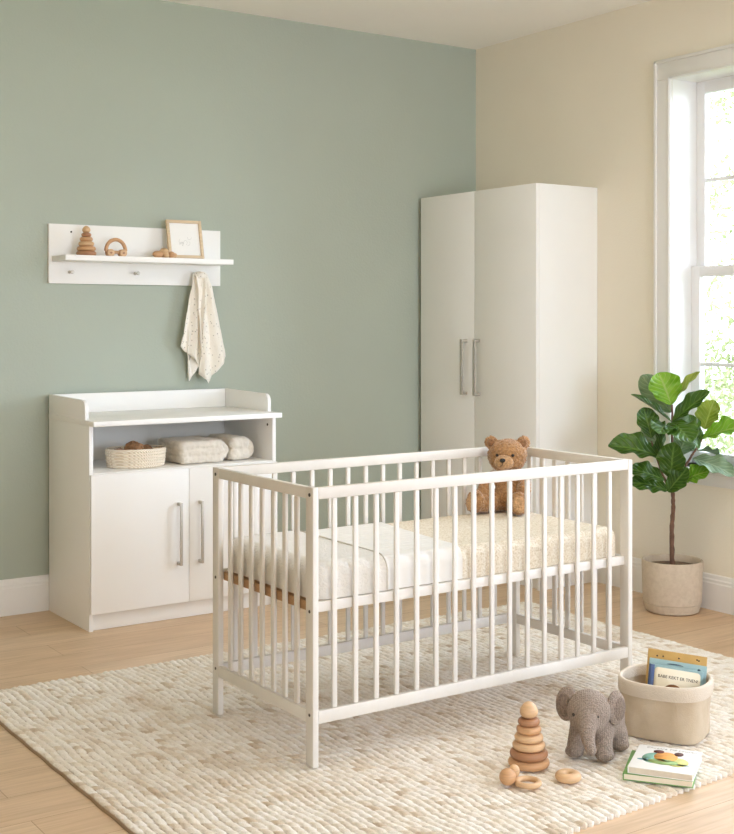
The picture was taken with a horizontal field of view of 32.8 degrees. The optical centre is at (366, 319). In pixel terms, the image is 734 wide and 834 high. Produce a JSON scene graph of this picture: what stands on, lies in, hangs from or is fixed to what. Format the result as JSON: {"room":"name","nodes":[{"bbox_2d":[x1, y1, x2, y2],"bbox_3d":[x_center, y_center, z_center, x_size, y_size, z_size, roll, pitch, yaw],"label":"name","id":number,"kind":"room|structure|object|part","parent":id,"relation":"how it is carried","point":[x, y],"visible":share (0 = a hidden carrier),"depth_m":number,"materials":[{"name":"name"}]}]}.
{"room":"children's room","nodes":[
{"label":"children's room","id":0,"kind":"room"},
{"bbox_2d":[0,0,475,579],"bbox_3d":[-2.023,-0.106,5.305,6.838,2.812,0.200,0,0,-34],"label":"wall","id":1,"kind":"structure","parent":0,"point":[313,152],"depth_m":6.13,"materials":[{"name":"green paint"}]},
{"bbox_2d":[0,574,48,616],"bbox_3d":[-2.166,1.221,5.076,5.912,0.158,0.016,0,0,-34],"label":"baseboard","id":2,"kind":"structure","parent":1,"relation":"attached to","point":[23,595],"depth_m":5.51,"materials":[{"name":"paint"}]},
{"bbox_2d":[48,223,233,285],"bbox_3d":[-1.025,-0.297,5.752,0.860,0.268,0.185,0,0,-34],"label":"wall shelf","id":3,"kind":"object","parent":1,"relation":"attached to","point":[139,266],"visible":0.94,"depth_m":5.76,"materials":[{"name":"white paint"}]},
{"bbox_2d":[76,226,95,254],"bbox_3d":[-1.256,-0.353,5.580,0.089,0.136,0.089,0,0,30],"label":"stacking toy","id":4,"kind":"object","parent":3,"relation":"on","point":[86,247],"visible":0.98,"depth_m":5.55,"materials":[{"name":"brown wood"}]},
{"bbox_2d":[104,238,126,255],"bbox_3d":[-1.138,-0.328,5.647,0.111,0.086,0.035,0,0,-34],"label":"toy car","id":5,"kind":"object","parent":3,"relation":"on","point":[109,252],"visible":0.91,"depth_m":5.64,"materials":[{"name":"brown wood"}]},
{"bbox_2d":[152,248,176,257],"bbox_3d":[-0.941,-0.309,5.790,0.126,0.049,0.057,0,0,-34],"label":"toy","id":6,"kind":"object","parent":3,"relation":"on","point":[163,252],"visible":0.81,"depth_m":5.77,"materials":[{"name":"brown wood"}]},
{"bbox_2d":[165,219,203,258],"bbox_3d":[-0.860,-0.379,5.886,0.180,0.182,0.052,0,0,-34],"label":"framed print","id":7,"kind":"object","parent":3,"relation":"on","point":[184,237],"visible":0.95,"depth_m":5.89,"materials":[{"name":"brown wood"}]},
{"bbox_2d":[180,271,225,382],"bbox_3d":[-0.779,0.036,5.958,0.244,0.536,0.083,0,0,-34],"label":"cloth","id":8,"kind":"object","parent":3,"relation":"hanging from","point":[202,341],"visible":1,"depth_m":5.95,"materials":[{"name":"beige fabric"}]},
{"bbox_2d":[0,582,733,833],"bbox_3d":[0.602,1.350,1.635,6.638,0.100,9.222,0,0,-34],"label":"floor","id":9,"kind":"structure","parent":0,"point":[43,646],"depth_m":4.84,"materials":[{"name":"brown wood"}]},
{"bbox_2d":[49,388,281,631],"bbox_3d":[-0.904,0.817,5.606,0.899,0.966,0.528,0,0,-34],"label":"table","id":10,"kind":"object","parent":9,"relation":"on","point":[127,547],"visible":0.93,"depth_m":5.40,"materials":[{"name":"white paint"}]},
{"bbox_3d":[-1.281,0.872,5.381,0.018,0.857,0.474,0,0,-34],"label":"panel","id":11,"kind":"part","parent":10,"relation":"part of","materials":[{"name":"white paint"}]},
{"bbox_2d":[105,445,165,468],"bbox_3d":[-1.011,0.599,5.448,0.274,0.082,0.213,0,0,-34],"label":"rope basket","id":12,"kind":"object","parent":10,"relation":"on","point":[143,458],"visible":0.95,"depth_m":5.36,"materials":[{"name":"fabric"}]},
{"bbox_2d":[124,441,143,449],"bbox_3d":[-1.015,0.565,5.435,0.087,0.073,0.084,0,0,-34],"label":"ball","id":13,"kind":"object","parent":12,"relation":"in","point":[132,445],"visible":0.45,"depth_m":5.41,"materials":[{"name":"brown wood"}]},
{"bbox_2d":[144,444,153,448],"bbox_3d":[-0.971,0.581,5.482,0.078,0.065,0.074,0,0,-34],"label":"ball","id":14,"kind":"object","parent":12,"relation":"in","point":[146,446],"visible":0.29,"depth_m":5.47,"materials":[{"name":"brown wood"}]},
{"bbox_3d":[-0.963,0.935,5.299,0.446,0.579,0.018,0,0,-34],"label":"door","id":15,"kind":"part","parent":10,"relation":"part of","materials":[{"name":"white paint"}]},
{"bbox_3d":[-1.050,0.862,5.820,0.858,0.836,0.007,0,0,-34],"label":"panel","id":16,"kind":"part","parent":10,"relation":"part of","materials":[{"name":"white laminate"}]},
{"bbox_2d":[49,406,281,426],"bbox_3d":[-0.904,0.432,5.606,0.899,0.022,0.528,0,0,-34],"label":"countertop","id":17,"kind":"structure","parent":10,"relation":"on","point":[200,414],"depth_m":5.48,"materials":[{"name":"white paint"}]},
{"bbox_3d":[-0.806,0.924,5.375,0.012,0.270,0.035,0,0,-34],"label":"handle","id":18,"kind":"part","parent":10,"relation":"part of","materials":[{"name":"silver metal"}]},
{"bbox_2d":[93,456,271,474],"bbox_3d":[-0.917,0.649,5.625,0.858,0.018,0.464,0,0,-34],"label":"shelf","id":19,"kind":"object","parent":10,"relation":"attached to","point":[99,462],"depth_m":5.44,"materials":[{"name":"white laminate"}]},
{"bbox_2d":[158,435,227,463],"bbox_3d":[-0.787,0.586,5.647,0.249,0.102,0.258,0,0,-34],"label":"folded towel","id":20,"kind":"object","parent":10,"relation":"on","point":[189,449],"visible":0.94,"depth_m":5.55,"materials":[{"name":"fabric"}]},
{"bbox_3d":[-0.722,0.924,5.432,0.012,0.270,0.035,0,0,-34],"label":"handle","id":21,"kind":"part","parent":10,"relation":"part of","materials":[{"name":"silver metal"}]},
{"bbox_2d":[208,433,253,459],"bbox_3d":[-0.629,0.583,5.758,0.136,0.107,0.253,0,0,-34],"label":"folded towel","id":22,"kind":"object","parent":10,"relation":"on","point":[239,447],"visible":0.74,"depth_m":5.66,"materials":[{"name":"fabric"}]},
{"bbox_3d":[-0.595,0.935,5.551,0.442,0.579,0.018,0,0,-34],"label":"door","id":23,"kind":"part","parent":10,"relation":"part of","materials":[{"name":"white paint"}]},
{"bbox_3d":[-0.557,0.872,5.875,0.018,0.857,0.474,0,0,-34],"label":"panel","id":24,"kind":"part","parent":10,"relation":"part of","materials":[{"name":"white paint"}]},
{"bbox_2d":[0,602,733,833],"bbox_3d":[0.264,1.292,4.151,2.555,0.016,2.058,0,0,-34],"label":"rug","id":25,"kind":"object","parent":9,"relation":"on","point":[147,745],"visible":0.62,"depth_m":3.76,"materials":[{"name":"fabric"}]},
{"bbox_2d":[213,447,631,767],"bbox_3d":[0.204,0.883,4.184,1.296,0.803,0.623,0,0,-34],"label":"crib","id":26,"kind":"object","parent":25,"relation":"on","point":[237,475],"visible":0.91,"depth_m":3.98,"materials":[{"name":"white wood"}]},
{"bbox_3d":[-0.486,0.883,4.065,0.020,0.803,0.041,0,0,-34],"label":"post","id":27,"kind":"part","parent":26,"relation":"part of","materials":[{"name":"white wood"}]},
{"bbox_3d":[-0.322,1.142,3.825,0.018,0.037,0.541,0,0,-34],"label":"rail","id":28,"kind":"part","parent":26,"relation":"part of","materials":[{"name":"white wood"}]},
{"bbox_3d":[-0.322,0.499,3.825,0.018,0.033,0.541,0,0,-34],"label":"rail","id":29,"kind":"part","parent":26,"relation":"part of","materials":[{"name":"white wood"}]},
{"bbox_3d":[-0.158,0.883,3.584,0.020,0.803,0.041,0,0,-34],"label":"post","id":30,"kind":"part","parent":26,"relation":"part of","materials":[{"name":"white wood"}]},
{"bbox_3d":[0.035,0.499,4.432,1.254,0.034,0.020,0,0,-34],"label":"long rail","id":31,"kind":"part","parent":26,"relation":"part of","materials":[{"name":"white wood"}]},
{"bbox_3d":[0.035,1.142,4.432,1.254,0.037,0.020,0,0,-34],"label":"long rail","id":32,"kind":"part","parent":26,"relation":"part of","materials":[{"name":"white wood"}]},
{"bbox_3d":[0.365,0.829,3.949,1.254,0.030,0.019,0,0,-34],"label":"support rail","id":33,"kind":"part","parent":26,"relation":"part of","materials":[{"name":"white wood"}]},
{"bbox_3d":[0.374,0.499,3.935,1.254,0.034,0.020,0,0,-34],"label":"long rail","id":34,"kind":"part","parent":26,"relation":"part of","materials":[{"name":"white wood"}]},
{"bbox_3d":[0.374,1.142,3.935,1.254,0.037,0.020,0,0,-34],"label":"long rail","id":35,"kind":"part","parent":26,"relation":"part of","materials":[{"name":"white wood"}]},
{"bbox_2d":[386,511,614,578],"bbox_3d":[0.207,0.764,4.186,1.232,0.099,0.555,0,0,-34],"label":"mattress","id":36,"kind":"object","parent":26,"relation":"on","point":[500,518],"visible":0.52,"depth_m":4.18,"materials":[{"name":"beige fabric"}]},
{"bbox_2d":[233,522,462,599],"bbox_3d":[-0.058,0.757,4.002,0.605,0.109,0.576,0,0,-34],"label":"blanket","id":37,"kind":"object","parent":36,"relation":"on","point":[365,531],"visible":0.62,"depth_m":3.83,"materials":[{"name":"white fabric"}]},
{"bbox_2d":[465,435,530,515],"bbox_3d":[0.488,0.573,4.622,0.240,0.281,0.198,0,0,6],"label":"teddy bear","id":38,"kind":"object","parent":36,"relation":"on","point":[507,453],"visible":0.72,"depth_m":4.60},
{"bbox_3d":[0.567,0.883,4.783,0.020,0.803,0.041,0,0,-34],"label":"post","id":39,"kind":"part","parent":26,"relation":"part of","materials":[{"name":"white wood"}]},
{"bbox_3d":[0.731,1.142,4.543,0.018,0.037,0.541,0,0,-34],"label":"rail","id":40,"kind":"part","parent":26,"relation":"part of","materials":[{"name":"white wood"}]},
{"bbox_3d":[0.731,0.499,4.543,0.018,0.033,0.541,0,0,-34],"label":"rail","id":41,"kind":"part","parent":26,"relation":"part of","materials":[{"name":"white wood"}]},
{"bbox_3d":[0.895,0.883,4.302,0.020,0.803,0.041,0,0,-34],"label":"post","id":42,"kind":"part","parent":26,"relation":"part of","materials":[{"name":"white wood"}]},
{"bbox_2d":[499,764,541,789],"bbox_3d":[0.425,1.260,3.442,0.115,0.047,0.076,0,0,15],"label":"teething rattle","id":43,"kind":"object","parent":25,"relation":"on","point":[507,776],"visible":1,"depth_m":3.42,"materials":[{"name":"brown wood"}]},
{"bbox_2d":[508,701,549,771],"bbox_3d":[0.466,1.191,3.588,0.119,0.186,0.119,0,0,0],"label":"stacking toy","id":44,"kind":"object","parent":25,"relation":"on","point":[528,752],"visible":0.98,"depth_m":3.56,"materials":[{"name":"brown wood"}]},
{"bbox_2d":[555,768,580,783],"bbox_3d":[0.560,1.271,3.471,0.073,0.026,0.073,0,0,-34],"label":"ring","id":45,"kind":"object","parent":25,"relation":"on","point":[565,775],"visible":1,"depth_m":3.45,"materials":[{"name":"brown wood"}]},
{"bbox_2d":[556,686,628,761],"bbox_3d":[0.678,1.179,3.682,0.276,0.208,0.163,0,0,-45],"label":"elephant","id":46,"kind":"object","parent":25,"relation":"on","point":[597,722],"visible":1,"depth_m":3.62},
{"bbox_2d":[623,750,696,787],"bbox_3d":[0.836,1.274,3.539,0.191,0.019,0.197,0,0,19],"label":"picture book","id":47,"kind":"object","parent":25,"relation":"on","point":[626,776],"visible":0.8,"depth_m":3.45,"materials":[{"name":"beige paper"}]},
{"bbox_2d":[628,744,701,781],"bbox_3d":[0.847,1.255,3.535,0.179,0.020,0.197,0,0,22],"label":"picture book","id":48,"kind":"object","parent":47,"relation":"on","point":[648,760],"visible":1,"depth_m":3.50,"materials":[{"name":"white paper"}]},
{"bbox_2d":[642,753,656,762],"bbox_3d":[0.813,1.245,3.543,0.060,0.001,0.084,0,0,22],"label":"print","id":49,"kind":"object","parent":48,"relation":"on","point":[646,757],"depth_m":3.54},
{"bbox_2d":[648,759,677,764],"bbox_3d":[0.833,1.245,3.510,0.084,0.001,0.044,0,0,22],"label":"print","id":50,"kind":"object","parent":48,"relation":"on","point":[650,761],"depth_m":3.51},
{"bbox_2d":[654,752,677,761],"bbox_3d":[0.850,1.245,3.548,0.066,0.001,0.080,0,0,22],"label":"print","id":51,"kind":"object","parent":48,"relation":"on","point":[658,756],"depth_m":3.55},
{"bbox_2d":[669,758,688,766],"bbox_3d":[0.872,1.245,3.505,0.064,0.001,0.072,0,0,22],"label":"print","id":52,"kind":"object","parent":48,"relation":"on","point":[673,762],"depth_m":3.50},
{"bbox_2d":[618,664,712,744],"bbox_3d":[0.932,1.197,3.893,0.282,0.172,0.258,0,0,30],"label":"fabric basket","id":53,"kind":"object","parent":25,"relation":"on","point":[681,716],"visible":0.79,"depth_m":3.79,"materials":[{"name":"fabric"}]},
{"bbox_2d":[648,663,703,687],"bbox_3d":[0.961,1.174,3.899,0.174,0.176,0.039,0,0,24],"label":"picture book","id":54,"kind":"object","parent":53,"relation":"in","point":[659,675],"visible":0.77,"depth_m":3.90,"materials":[{"name":"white paper"}]},
{"bbox_2d":[645,648,706,683],"bbox_3d":[0.972,1.156,3.935,0.193,0.213,0.044,0,0,24],"label":"picture book","id":55,"kind":"object","parent":53,"relation":"in","point":[652,653],"visible":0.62,"depth_m":3.94,"materials":[{"name":"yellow paper"}]},
{"bbox_2d":[648,658,706,684],"bbox_3d":[0.970,1.171,3.915,0.186,0.195,0.041,0,0,24],"label":"picture book","id":56,"kind":"object","parent":53,"relation":"in","point":[652,660],"visible":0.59,"depth_m":3.92,"materials":[{"name":"paper"}]},
{"bbox_2d":[421,183,596,590],"bbox_3d":[0.703,0.322,6.449,0.441,1.956,0.923,0,0,-34],"label":"wardrobe","id":57,"kind":"object","parent":9,"relation":"on","point":[509,274],"visible":0.72,"depth_m":6.16,"materials":[{"name":"white paint"}]},
{"bbox_3d":[0.425,0.285,6.542,0.017,1.880,0.454,0,0,-34],"label":"door","id":58,"kind":"part","parent":57,"relation":"part of","materials":[{"name":"white paint"}]},
{"bbox_3d":[0.494,0.242,6.394,0.035,0.285,0.020,0,0,-34],"label":"handle","id":59,"kind":"part","parent":57,"relation":"part of","materials":[{"name":"silver metal"}]},
{"bbox_3d":[0.553,0.242,6.308,0.035,0.285,0.020,0,0,-34],"label":"handle","id":60,"kind":"part","parent":57,"relation":"part of","materials":[{"name":"silver metal"}]},
{"bbox_3d":[0.685,0.285,6.161,0.017,1.880,0.465,0,0,-34],"label":"door","id":61,"kind":"part","parent":57,"relation":"part of","materials":[{"name":"white paint"}]},
{"bbox_3d":[0.980,0.322,6.090,0.388,1.956,0.018,0,0,-34],"label":"panel","id":62,"kind":"part","parent":57,"relation":"part of","materials":[{"name":"white paint"}]},
{"bbox_2d":[608,371,733,615],"bbox_3d":[1.371,0.766,5.542,0.585,1.066,0.340,0,0,14],"label":"fig","id":63,"kind":"object","parent":9,"relation":"on","point":[672,584],"visible":0.99,"depth_m":5.53,"materials":[{"name":"plant"}]},
{"bbox_2d":[642,554,702,607],"bbox_3d":[1.364,1.164,5.570,0.268,0.187,0.268,0,0,14],"label":"pot","id":64,"kind":"object","parent":9,"relation":"on","point":[668,580],"depth_m":5.47,"materials":[{"name":"ceramic"}]},
{"bbox_2d":[163,0,650,49],"bbox_3d":[0.576,-1.562,1.496,6.838,0.100,9.422,0,0,-34],"label":"ceiling","id":65,"kind":"structure","parent":0,"point":[470,24],"depth_m":6.17,"materials":[{"name":"paint"}]},
{"bbox_2d":[476,0,733,577],"bbox_3d":[3.294,-0.106,3.229,0.206,2.812,9.222,0,0,-34],"label":"wall","id":66,"kind":"structure","parent":0,"point":[571,104],"depth_m":6.09,"materials":[{"name":"beige paint"}]},
{"bbox_2d":[597,553,733,614],"bbox_3d":[3.415,1.221,2.855,0.016,0.158,8.066,0,0,-34],"label":"baseboard","id":67,"kind":"structure","parent":66,"relation":"attached to","point":[717,590],"depth_m":5.60,"materials":[{"name":"paint"}]},
{"bbox_2d":[650,43,733,488],"bbox_3d":[1.803,-0.234,5.374,0.251,1.961,1.354,0,0,-34],"label":"window","id":68,"kind":"structure","parent":66,"relation":"in","point":[681,104],"depth_m":5.83,"materials":[{"name":"paint"}]},
{"bbox_3d":[1.803,0.683,5.374,0.251,0.022,1.354,0,0,-34],"label":"sill","id":69,"kind":"part","parent":68,"relation":"part of","materials":[{"name":"paint"}]},
{"bbox_3d":[1.857,0.210,5.411,0.034,0.923,1.124,0,0,-34],"label":"sash","id":70,"kind":"part","parent":68,"relation":"part of","materials":[{"name":"paint"}]},
{"bbox_3d":[1.888,-0.661,5.432,0.034,0.917,1.124,0,0,-34],"label":"sash","id":71,"kind":"part","parent":68,"relation":"part of","materials":[{"name":"paint"}]},
{"label":"outside","id":72,"kind":"structure","parent":0,"visible":0},
{"bbox_2d":[704,369,733,454],"bbox_3d":[13.446,1.850,20.071,35.162,0.100,42.000,0,0,-34],"label":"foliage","id":73,"kind":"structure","parent":72,"point":[713,377],"depth_m":28.12,"materials":[{"name":"green plant"}]},
{"bbox_2d":[704,89,733,453],"bbox_3d":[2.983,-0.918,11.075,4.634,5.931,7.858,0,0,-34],"label":"window pane","id":74,"kind":"object","parent":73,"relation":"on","point":[707,380],"visible":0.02,"depth_m":10.19,"materials":[{"name":"clear glass"}]}
]}

